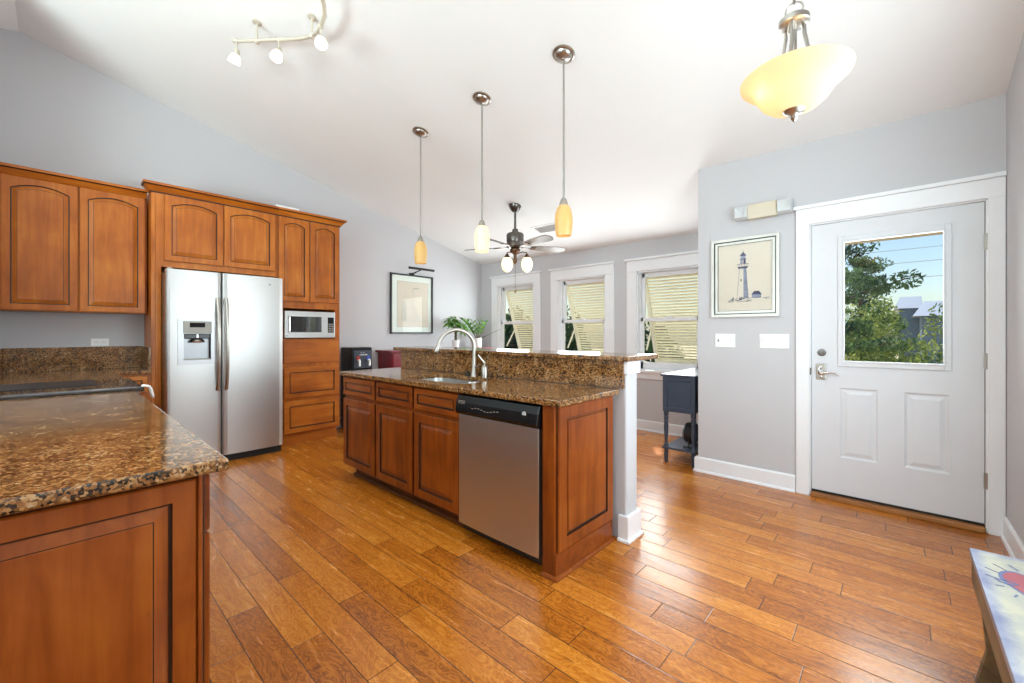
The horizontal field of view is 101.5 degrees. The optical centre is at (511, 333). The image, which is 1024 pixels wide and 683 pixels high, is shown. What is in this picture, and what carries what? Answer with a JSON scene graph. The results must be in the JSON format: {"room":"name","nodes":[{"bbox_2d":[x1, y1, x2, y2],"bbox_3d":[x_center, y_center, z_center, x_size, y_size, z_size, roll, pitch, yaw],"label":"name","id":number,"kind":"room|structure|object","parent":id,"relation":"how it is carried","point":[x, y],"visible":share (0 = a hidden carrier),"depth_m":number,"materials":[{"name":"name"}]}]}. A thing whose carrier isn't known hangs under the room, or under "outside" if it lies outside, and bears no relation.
{"room":"kitchen","nodes":[
{"label":"kitchen","id":0,"kind":"room"},
{"bbox_2d":[0,28,480,416],"bbox_3d":[-3.641,-0.680,4.217,0.150,3.860,9.280,0,0,43],"label":"wall","id":1,"kind":"structure","parent":0,"point":[59,114],"depth_m":4.21,"materials":[{"name":"grey paint"}]},
{"bbox_2d":[0,348,2,374],"bbox_3d":[-3.959,0.228,3.199,0.760,0.208,0.039,0,0,43],"label":"backsplash","id":2,"kind":"structure","parent":1,"relation":"attached to","point":[1,349],"depth_m":3.38,"materials":[{"name":"brown stone"}]},
{"bbox_2d":[0,162,146,314],"bbox_3d":[-3.793,-0.752,3.648,0.357,1.140,0.896,0,0,43],"label":"upper cabinet","id":3,"kind":"object","parent":1,"relation":"attached to","point":[69,243],"visible":1,"depth_m":3.52,"materials":[{"name":"brown wood"}]},
{"bbox_2d":[91,338,108,345],"bbox_3d":[-3.833,0.084,3.891,0.008,0.072,0.120,0,0,43],"label":"wall outlet","id":4,"kind":"object","parent":1,"relation":"attached to","point":[97,341],"visible":1,"depth_m":3.89,"materials":[{"name":"white plastic"}]},
{"bbox_2d":[93,340,106,343],"bbox_3d":[-3.831,0.084,3.889,0.002,0.034,0.087,0,0,43],"label":"socket","id":5,"kind":"object","parent":4,"relation":"attached to","point":[94,341],"depth_m":3.89,"materials":[{"name":"white plastic"}]},
{"bbox_2d":[141,346,150,369],"bbox_3d":[-3.455,0.228,3.946,0.492,0.208,0.022,0,0,43],"label":"backsplash","id":6,"kind":"structure","parent":1,"relation":"attached to","point":[145,351],"depth_m":3.84,"materials":[{"name":"brown stone"}]},
{"bbox_2d":[390,272,432,333],"bbox_3d":[-1.523,-0.443,6.385,0.035,0.893,0.754,0,0,43],"label":"picture","id":7,"kind":"object","parent":1,"relation":"attached to","point":[411,296],"visible":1,"depth_m":6.37,"materials":[{"name":"beige paper"}]},
{"bbox_2d":[397,280,427,326],"bbox_3d":[-1.516,-0.440,6.402,0.002,0.690,0.555,0,0,43],"label":"print","id":8,"kind":"object","parent":7,"relation":"attached to","point":[412,295],"depth_m":6.39,"materials":[{"name":"beige paper"}]},
{"bbox_2d":[409,266,434,274],"bbox_3d":[-1.419,-0.939,6.392,0.178,0.103,0.450,0,0,43],"label":"picture light","id":9,"kind":"object","parent":1,"relation":"attached to","point":[410,267],"visible":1,"depth_m":6.36,"materials":[{"name":"silver metal"}]},
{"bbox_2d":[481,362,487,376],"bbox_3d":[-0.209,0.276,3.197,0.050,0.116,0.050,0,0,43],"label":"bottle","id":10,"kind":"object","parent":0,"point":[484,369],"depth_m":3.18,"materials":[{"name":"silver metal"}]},
{"bbox_2d":[0,0,1023,263],"bbox_3d":[-1.445,-1.903,2.096,6.255,1.573,9.430,0,0,43],"label":"ceiling","id":11,"kind":"structure","parent":0,"point":[653,99],"depth_m":3.25,"materials":[{"name":"white paint"}]},
{"bbox_2d":[227,0,327,65],"bbox_3d":[-1.410,-2.077,2.686,1.516,0.367,0.401,0,0,43],"label":"track light","id":12,"kind":"object","parent":11,"relation":"attached to","point":[320,41],"visible":1,"depth_m":2.95,"materials":[{"name":"beige paint"}]},
{"bbox_2d":[412,126,428,263],"bbox_3d":[-0.866,-1.294,3.960,0.152,1.265,0.150,0,0,43],"label":"mini pendant","id":13,"kind":"object","parent":11,"relation":"hanging from","point":[420,250],"visible":1,"depth_m":3.93,"materials":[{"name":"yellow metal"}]},
{"bbox_2d":[473,91,490,252],"bbox_3d":[-0.243,-1.292,3.388,0.152,1.260,0.150,0,0,43],"label":"mini pendant","id":14,"kind":"object","parent":11,"relation":"hanging from","point":[482,240],"visible":1,"depth_m":3.36,"materials":[{"name":"white glass"}]},
{"bbox_2d":[464,203,564,292],"bbox_3d":[0.031,-1.024,5.036,1.260,1.074,1.246,0,0,43],"label":"ceiling fan","id":15,"kind":"object","parent":11,"relation":"hanging from","point":[515,241],"visible":0.98,"depth_m":5.03,"materials":[{"name":"grey metal"}]},
{"bbox_2d":[531,223,554,233],"bbox_3d":[0.470,-1.387,5.535,0.400,0.063,0.195,0,0,43],"label":"ceiling vent","id":16,"kind":"object","parent":11,"relation":"in","point":[552,224],"visible":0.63,"depth_m":5.56,"materials":[{"name":"white plastic"}]},
{"bbox_2d":[552,44,574,237],"bbox_3d":[0.351,-1.290,2.841,0.152,1.255,0.150,0,0,43],"label":"mini pendant","id":17,"kind":"object","parent":11,"relation":"hanging from","point":[563,54],"visible":1,"depth_m":2.81,"materials":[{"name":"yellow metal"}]},
{"bbox_2d":[740,0,855,121],"bbox_3d":[0.981,-1.398,1.454,0.332,1.324,0.332,0,0,43],"label":"pendant","id":18,"kind":"object","parent":11,"relation":"hanging from","point":[791,84],"visible":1,"depth_m":1.39,"materials":[{"name":"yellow glass"}]},
{"bbox_2d":[411,368,636,537],"bbox_3d":[-0.134,0.709,3.356,2.360,1.083,0.140,0,0,43],"label":"wall","id":19,"kind":"structure","parent":0,"point":[625,402],"depth_m":2.54,"materials":[{"name":"grey paint"}]},
{"bbox_2d":[393,346,657,388],"bbox_3d":[-0.110,0.234,3.439,2.526,0.197,0.415,0,0,43],"label":"countertop","id":20,"kind":"structure","parent":19,"relation":"attached to","point":[598,369],"depth_m":2.96,"materials":[{"name":"brown stone"}]},
{"bbox_2d":[617,508,643,544],"bbox_3d":[-0.123,1.173,3.346,2.390,0.155,0.200,0,0,43],"label":"baseboard","id":21,"kind":"structure","parent":19,"relation":"attached to","point":[629,526],"depth_m":2.51,"materials":[{"name":"white paint"}]},
{"bbox_2d":[624,361,639,373],"bbox_3d":[0.707,0.206,2.583,0.104,0.078,0.168,0,0,43],"label":"trim","id":22,"kind":"structure","parent":19,"relation":"attached to","point":[631,367],"depth_m":2.53,"materials":[{"name":"white paint"}]},
{"bbox_2d":[481,233,697,425],"bbox_3d":[1.075,-0.015,6.082,4.270,2.530,0.150,0,0,43],"label":"wall","id":23,"kind":"structure","parent":0,"point":[649,391],"depth_m":5.66,"materials":[{"name":"grey paint"}]},
{"bbox_2d":[490,271,540,349],"bbox_3d":[0.081,-0.196,6.955,1.119,1.562,0.210,0,0,43],"label":"window","id":24,"kind":"structure","parent":23,"relation":"in","point":[527,280],"depth_m":7.06,"materials":[{"name":"white paint"}]},
{"bbox_2d":[506,289,532,348],"bbox_3d":[0.322,-0.186,7.212,0.835,1.277,0.481,0,0,43],"label":"shutter","id":25,"kind":"object","parent":24,"relation":"attached to","point":[521,341],"visible":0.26,"depth_m":7.31,"materials":[{"name":"beige paint"}]},
{"bbox_2d":[548,261,615,352],"bbox_3d":[1.027,-0.196,6.085,1.119,1.562,0.210,0,0,43],"label":"window","id":26,"kind":"structure","parent":23,"relation":"in","point":[560,278],"depth_m":6.12,"materials":[{"name":"white paint"}]},
{"bbox_2d":[567,282,603,351],"bbox_3d":[1.268,-0.186,6.342,0.835,1.277,0.481,0,0,43],"label":"shutter","id":27,"kind":"object","parent":26,"relation":"attached to","point":[576,330],"visible":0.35,"depth_m":6.42,"materials":[{"name":"beige paint"}]},
{"bbox_2d":[637,419,682,436],"bbox_3d":[0.960,1.184,6.068,4.120,0.132,0.027,0,0,43],"label":"baseboard","id":28,"kind":"structure","parent":23,"relation":"attached to","point":[645,425],"depth_m":5.26,"materials":[{"name":"white paint"}]},
{"bbox_2d":[624,250,697,379],"bbox_3d":[1.958,-0.196,5.229,1.119,1.562,0.210,0,0,43],"label":"window","id":29,"kind":"structure","parent":23,"relation":"in","point":[637,268],"depth_m":5.39,"materials":[{"name":"white paint"}]},
{"bbox_2d":[646,273,697,363],"bbox_3d":[2.199,-0.186,5.486,0.835,1.277,0.481,0,0,43],"label":"shutter","id":30,"kind":"object","parent":29,"relation":"attached to","point":[674,301],"visible":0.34,"depth_m":5.54,"materials":[{"name":"beige paint"}]},
{"bbox_2d":[207,427,1009,682],"bbox_3d":[-1.445,1.310,2.096,6.255,0.120,9.430,0,0,43],"label":"floor","id":31,"kind":"structure","parent":0,"point":[320,572],"depth_m":2.04,"materials":[{"name":"brown wood"}]},
{"bbox_2d":[0,378,144,400],"bbox_3d":[-2.681,0.772,2.510,0.770,0.916,0.727,0,0,43],"label":"cooktop range","id":32,"kind":"object","parent":31,"relation":"on","point":[78,387],"visible":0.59,"depth_m":2.44,"materials":[{"name":"grey metal"}]},
{"bbox_2d":[141,384,153,397],"bbox_3d":[-2.161,0.343,2.482,0.072,0.079,0.058,0,0,43],"label":"handle","id":33,"kind":"object","parent":32,"relation":"on","point":[150,388],"visible":1,"depth_m":2.47,"materials":[{"name":"white metal"}]},
{"bbox_2d":[0,474,209,682],"bbox_3d":[-1.722,0.808,1.551,1.926,0.884,0.613,0,0,43],"label":"base cabinet","id":34,"kind":"object","parent":31,"relation":"on","point":[114,587],"visible":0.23,"depth_m":0.98,"materials":[{"name":"brown wood"}]},
{"bbox_2d":[0,391,228,515],"bbox_3d":[-1.702,0.350,1.543,1.971,0.032,0.657,0,0,43],"label":"countertop","id":35,"kind":"structure","parent":34,"relation":"on","point":[56,450],"depth_m":1.18,"materials":[{"name":"brown stone"}]},
{"bbox_2d":[120,374,150,401],"bbox_3d":[-3.740,0.807,3.626,0.465,0.886,0.876,0,0,43],"label":"base cabinet","id":36,"kind":"object","parent":31,"relation":"on","point":[141,379],"visible":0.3,"depth_m":3.76,"materials":[{"name":"brown wood"}]},
{"bbox_2d":[141,179,278,408],"bbox_3d":[-3.088,-0.060,4.293,0.522,2.620,1.109,0,0,43],"label":"tall cabinet","id":37,"kind":"object","parent":31,"relation":"on","point":[188,229],"visible":0.92,"depth_m":4.03,"materials":[{"name":"brown wood"}]},
{"bbox_2d":[161,267,282,460],"bbox_3d":[-2.961,0.329,4.264,0.748,1.842,0.966,0,0,43],"label":"refrigerator","id":38,"kind":"object","parent":31,"relation":"on","point":[222,334],"visible":0.9,"depth_m":4.05,"materials":[{"name":"grey metal"}]},
{"bbox_2d":[275,207,346,445],"bbox_3d":[-2.455,-0.060,4.982,0.522,2.620,0.757,0,0,43],"label":"pantry cabinet","id":39,"kind":"object","parent":31,"relation":"on","point":[308,244],"visible":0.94,"depth_m":4.82,"materials":[{"name":"brown wood"}]},
{"bbox_2d":[274,204,298,210],"bbox_3d":[-2.566,-1.383,4.696,0.265,0.023,0.240,0,0,43],"label":"flat box","id":40,"kind":"object","parent":39,"relation":"on","point":[276,204],"visible":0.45,"depth_m":4.60,"materials":[{"name":"white plastic"}]},
{"bbox_2d":[283,311,334,337],"bbox_3d":[-2.448,-0.099,4.930,0.422,0.306,0.560,0,0,43],"label":"microwave","id":41,"kind":"object","parent":39,"relation":"in","point":[296,324],"visible":0.95,"depth_m":4.78,"materials":[{"name":"grey metal"}]},
{"bbox_2d":[341,347,371,427],"bbox_3d":[-2.029,0.716,5.500,0.368,1.068,0.286,0,0,43],"label":"water dispenser","id":42,"kind":"object","parent":31,"relation":"on","point":[352,358],"visible":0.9,"depth_m":5.43,"materials":[{"name":"black plastic"}]},
{"bbox_2d":[366,356,370,365],"bbox_3d":[-1.864,0.357,5.452,0.060,0.125,0.044,0,0,43],"label":"tap","id":43,"kind":"object","parent":42,"relation":"on","point":[368,358],"depth_m":5.46,"materials":[{"name":"blue plastic"}]},
{"bbox_2d":[343,376,384,487],"bbox_3d":[-1.092,0.809,3.703,0.549,0.887,0.570,0,0,43],"label":"base cabinet","id":44,"kind":"object","parent":31,"relation":"on","point":[359,402],"visible":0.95,"depth_m":3.48,"materials":[{"name":"brown wood"}]},
{"bbox_2d":[339,367,618,406],"bbox_3d":[-0.439,0.350,3.086,2.380,0.032,0.606,0,0,43],"label":"countertop","id":45,"kind":"structure","parent":44,"relation":"on","point":[528,391],"depth_m":2.68,"materials":[{"name":"brown stone"}]},
{"bbox_2d":[422,378,477,383],"bbox_3d":[-0.470,0.462,3.108,0.696,0.190,0.366,0,0,43],"label":"sink","id":46,"kind":"object","parent":45,"relation":"in","point":[446,380],"visible":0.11,"depth_m":3.38,"materials":[{"name":"metal"}]},
{"bbox_2d":[434,328,480,375],"bbox_3d":[-0.421,0.146,3.230,0.352,0.376,0.105,0,0,-11],"label":"kitchen faucet","id":47,"kind":"object","parent":45,"relation":"on","point":[438,346],"visible":1,"depth_m":3.25,"materials":[{"name":"silver metal"}]},
{"bbox_2d":[478,354,487,376],"bbox_3d":[-0.222,0.248,3.209,0.085,0.172,0.050,0,0,43],"label":"soap dispenser","id":48,"kind":"object","parent":45,"relation":"on","point":[484,369],"visible":0.99,"depth_m":3.18,"materials":[{"name":"silver metal"}]},
{"bbox_2d":[376,378,462,526],"bbox_3d":[-0.513,0.809,3.171,1.020,0.887,0.570,0,0,43],"label":"base cabinet","id":49,"kind":"object","parent":31,"relation":"on","point":[417,428],"visible":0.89,"depth_m":2.91,"materials":[{"name":"brown wood"}]},
{"bbox_2d":[375,347,491,368],"bbox_3d":[-1.137,0.744,6.509,0.419,1.012,1.925,0,0,43],"label":"sofa","id":50,"kind":"object","parent":31,"relation":"on","point":[386,358],"visible":0.05,"depth_m":5.79,"materials":[{"name":"leather"}]},
{"bbox_2d":[443,316,471,346],"bbox_3d":[-0.896,-0.016,6.642,0.489,0.507,0.488,0,0,18],"label":"potted tree","id":51,"kind":"object","parent":50,"relation":"on","point":[458,324],"visible":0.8,"depth_m":6.62,"materials":[{"name":"green plant"}]},
{"bbox_2d":[466,316,497,347],"bbox_3d":[-0.487,-0.025,7.092,0.607,0.527,0.358,0,0,-10],"label":"potted plant","id":52,"kind":"object","parent":50,"relation":"on","point":[478,340],"visible":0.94,"depth_m":7.00,"materials":[{"name":"green plant"}]},
{"bbox_2d":[455,393,542,564],"bbox_3d":[0.089,0.814,2.583,0.650,0.872,0.596,0,0,43],"label":"dishwasher","id":53,"kind":"object","parent":31,"relation":"on","point":[501,440],"visible":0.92,"depth_m":2.34,"materials":[{"name":"metal"}]},
{"bbox_2d":[541,396,614,582],"bbox_3d":[0.386,0.808,2.342,0.102,0.884,0.595,0,0,43],"label":"island end panel","id":54,"kind":"object","parent":31,"relation":"on","point":[577,438],"visible":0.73,"depth_m":2.23,"materials":[{"name":"brown wood"}]},
{"bbox_2d":[660,368,697,467],"bbox_3d":[1.905,0.822,4.341,0.346,0.856,1.036,0,0,43],"label":"console table","id":55,"kind":"object","parent":31,"relation":"on","point":[680,388],"visible":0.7,"depth_m":3.97,"materials":[{"name":"blue paint"}]},
{"bbox_2d":[662,437,697,453],"bbox_3d":[1.917,1.104,4.330,0.312,0.020,1.008,0,0,43],"label":"shelf","id":56,"kind":"object","parent":55,"relation":"attached to","point":[678,444],"depth_m":4.04,"materials":[{"name":"blue paint"}]},
{"bbox_2d":[682,422,697,448],"bbox_3d":[1.728,0.976,4.035,0.107,0.236,0.204,0,0,43],"label":"fan","id":57,"kind":"object","parent":55,"relation":"on","point":[686,432],"visible":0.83,"depth_m":3.99,"materials":[{"name":"black metal"}]},
{"bbox_2d":[969,548,1023,682],"bbox_3d":[1.500,1.023,1.136,0.272,0.453,0.903,0,0,43],"label":"table","id":58,"kind":"object","parent":31,"relation":"on","point":[997,580],"visible":1,"depth_m":1.28,"materials":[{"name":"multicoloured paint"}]},
{"bbox_2d":[698,94,1005,474],"bbox_3d":[2.412,-0.170,3.236,1.820,2.840,0.150,0,0,43],"label":"wall","id":59,"kind":"structure","parent":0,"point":[747,391],"depth_m":3.36,"materials":[{"name":"grey paint"}]},
{"bbox_2d":[715,334,734,347],"bbox_3d":[1.852,0.063,3.637,0.161,0.118,0.019,0,0,43],"label":"switch plate","id":60,"kind":"object","parent":59,"relation":"attached to","point":[721,340],"visible":1,"depth_m":3.63,"materials":[{"name":"white plastic"}]},
{"bbox_2d":[711,232,779,317],"bbox_3d":[1.959,-0.475,3.530,0.514,0.670,0.030,0,0,43],"label":"picture","id":61,"kind":"object","parent":59,"relation":"attached to","point":[745,271],"visible":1,"depth_m":3.52,"materials":[{"name":"beige paper"}]},
{"bbox_2d":[718,240,771,310],"bbox_3d":[1.966,-0.475,3.537,0.454,0.610,0.008,0,0,43],"label":"print","id":62,"kind":"object","parent":61,"relation":"attached to","point":[744,266],"depth_m":3.53,"materials":[{"name":"beige paper"}]},
{"bbox_2d":[695,456,795,492],"bbox_3d":[1.949,1.184,3.542,0.755,0.132,0.027,0,0,43],"label":"baseboard","id":63,"kind":"structure","parent":59,"relation":"attached to","point":[758,476],"depth_m":3.51,"materials":[{"name":"white paint"}]},
{"bbox_2d":[735,198,792,221],"bbox_3d":[2.046,-1.006,3.414,0.414,0.123,0.084,0,0,43],"label":"emergency light","id":64,"kind":"object","parent":59,"relation":"attached to","point":[773,208],"visible":1,"depth_m":3.39,"materials":[{"name":"beige plastic"}]},
{"bbox_2d":[759,334,788,348],"bbox_3d":[2.124,0.067,3.391,0.202,0.114,0.013,0,0,43],"label":"switch plate","id":65,"kind":"object","parent":59,"relation":"attached to","point":[772,341],"visible":1,"depth_m":3.38,"materials":[{"name":"white plastic"}]},
{"bbox_2d":[793,171,1006,536],"bbox_3d":[2.662,0.131,2.972,1.089,2.238,0.201,0,0,43],"label":"door","id":66,"kind":"structure","parent":59,"relation":"attached to","point":[921,441],"depth_m":2.84,"materials":[{"name":"white paint"}]},
{"bbox_2d":[845,232,942,244],"bbox_3d":[4.014,-1.060,2.999,4.150,0.220,1.650,0,0,43],"label":"trim","id":67,"kind":"structure","parent":66,"relation":"attached to","point":[935,233],"depth_m":4.19,"materials":[{"name":"beige paint"}]},
{"bbox_2d":[1006,32,1023,544],"bbox_3d":[0.450,-0.680,-0.353,0.150,3.860,8.090,0,0,43],"label":"wall","id":68,"kind":"structure","parent":0,"point":[1014,94],"depth_m":2.38,"materials":[{"name":"grey paint"}]},
{"bbox_2d":[1000,516,1023,559],"bbox_3d":[0.327,1.184,-0.355,0.027,0.132,7.920,0,0,43],"label":"baseboard","id":69,"kind":"structure","parent":68,"relation":"attached to","point":[1014,546],"depth_m":2.37,"materials":[{"name":"white paint"}]},
{"bbox_3d":[2.189,-0.150,4.250,0.150,2.800,1.040,0,0,43],"label":"wall","id":70,"kind":"structure","parent":0,"visible":0},
{"bbox_2d":[693,455,697,470],"bbox_3d":[2.068,1.184,4.249,0.027,0.132,1.205,0,0,43],"label":"baseboard","id":71,"kind":"structure","parent":70,"relation":"attached to","point":[694,469],"depth_m":3.81,"materials":[{"name":"white paint"}]},
{"label":"outside","id":72,"kind":"structure","parent":0,"visible":0},
{"bbox_2d":[591,346,898,361],"bbox_3d":[49.272,4.350,53.592,120.000,0.200,134.400,0,0,43],"label":"ground","id":73,"kind":"structure","parent":72,"point":[674,346],"depth_m":97.69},
{"bbox_2d":[504,306,532,349],"bbox_3d":[-0.253,1.756,11.375,2.153,5.011,2.184,0,0,43],"label":"bush","id":74,"kind":"object","parent":73,"relation":"on","point":[509,328],"visible":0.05,"depth_m":10.94,"materials":[{"name":"green plant"}]},
{"bbox_2d":[532,305,591,351],"bbox_3d":[1.284,1.808,9.940,2.120,4.912,2.124,0,0,43],"label":"bush","id":75,"kind":"object","parent":73,"relation":"on","point":[573,345],"visible":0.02,"depth_m":9.26,"materials":[{"name":"green plant"}]},
{"bbox_2d":[645,322,684,361],"bbox_3d":[2.826,2.097,8.511,2.204,4.824,2.146,0,0,-23],"label":"bush","id":76,"kind":"object","parent":73,"relation":"on","point":[650,347],"visible":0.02,"depth_m":8.77,"materials":[{"name":"green plant"}]},
{"bbox_2d":[845,300,883,361],"bbox_3d":[7.854,1.719,9.869,1.625,5.080,1.670,0,0,43],"label":"bush","id":77,"kind":"object","parent":73,"relation":"on","point":[859,355],"visible":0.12,"depth_m":9.81,"materials":[{"name":"green plant"}]},
{"bbox_2d":[845,254,925,361],"bbox_3d":[11.313,0.888,13.651,3.169,6.758,3.166,0,0,43],"label":"pine tree","id":78,"kind":"object","parent":73,"relation":"on","point":[856,262],"visible":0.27,"depth_m":13.01,"materials":[{"name":"green plant"}]},
{"bbox_2d":[845,241,926,354],"bbox_3d":[6.243,-0.122,8.999,3.577,8.746,3.466,0,0,35],"label":"pine tree","id":79,"kind":"object","parent":73,"relation":"on","point":[854,326],"visible":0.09,"depth_m":7.76,"materials":[{"name":"green plant"}]},
{"bbox_2d":[860,284,934,363],"bbox_3d":[9.785,1.509,10.617,1.744,5.504,1.886,0,0,-37],"label":"bush","id":80,"kind":"object","parent":73,"relation":"on","point":[888,315],"visible":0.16,"depth_m":10.64,"materials":[{"name":"green plant"}]},
{"bbox_2d":[894,296,942,363],"bbox_3d":[25.120,1.025,22.004,7.400,6.450,7.000,0,0,43],"label":"house","id":81,"kind":"structure","parent":73,"relation":"on","point":[915,310],"depth_m":23.39,"materials":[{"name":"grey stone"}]},
{"bbox_2d":[908,302,942,363],"bbox_3d":[9.001,1.762,8.683,1.575,5.376,1.655,0,0,-15],"label":"bush","id":82,"kind":"object","parent":73,"relation":"on","point":[926,347],"visible":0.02,"depth_m":8.95,"materials":[{"name":"green plant"}]},
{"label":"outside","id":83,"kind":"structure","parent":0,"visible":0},
{"bbox_2d":[846,259,942,267],"bbox_3d":[17.597,-3.501,19.140,28.002,0.625,0.027,0,0,43],"label":"power line","id":84,"kind":"object","parent":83,"point":[937,259],"visible":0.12,"depth_m":18.70,"materials":[{"name":"metal"}]},
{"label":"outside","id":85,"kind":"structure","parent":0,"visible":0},
{"bbox_2d":[852,245,942,254],"bbox_3d":[17.597,-4.101,19.140,28.002,0.625,0.027,0,0,43],"label":"power line","id":86,"kind":"object","parent":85,"point":[939,245],"visible":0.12,"depth_m":18.96,"materials":[{"name":"metal"}]},
{"bbox_3d":[-3.335,0.807,3.066,0.920,0.886,0.600,0,0,43],"label":"cabinet","id":87,"kind":"object","parent":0,"visible":0},
{"bbox_2d":[0,346,150,384],"bbox_3d":[-3.425,0.244,3.307,1.400,0.240,0.921,0,0,43],"label":"backsplash","id":88,"kind":"structure","parent":87,"relation":"on","point":[50,364],"depth_m":3.66,"materials":[{"name":"brown stone"}]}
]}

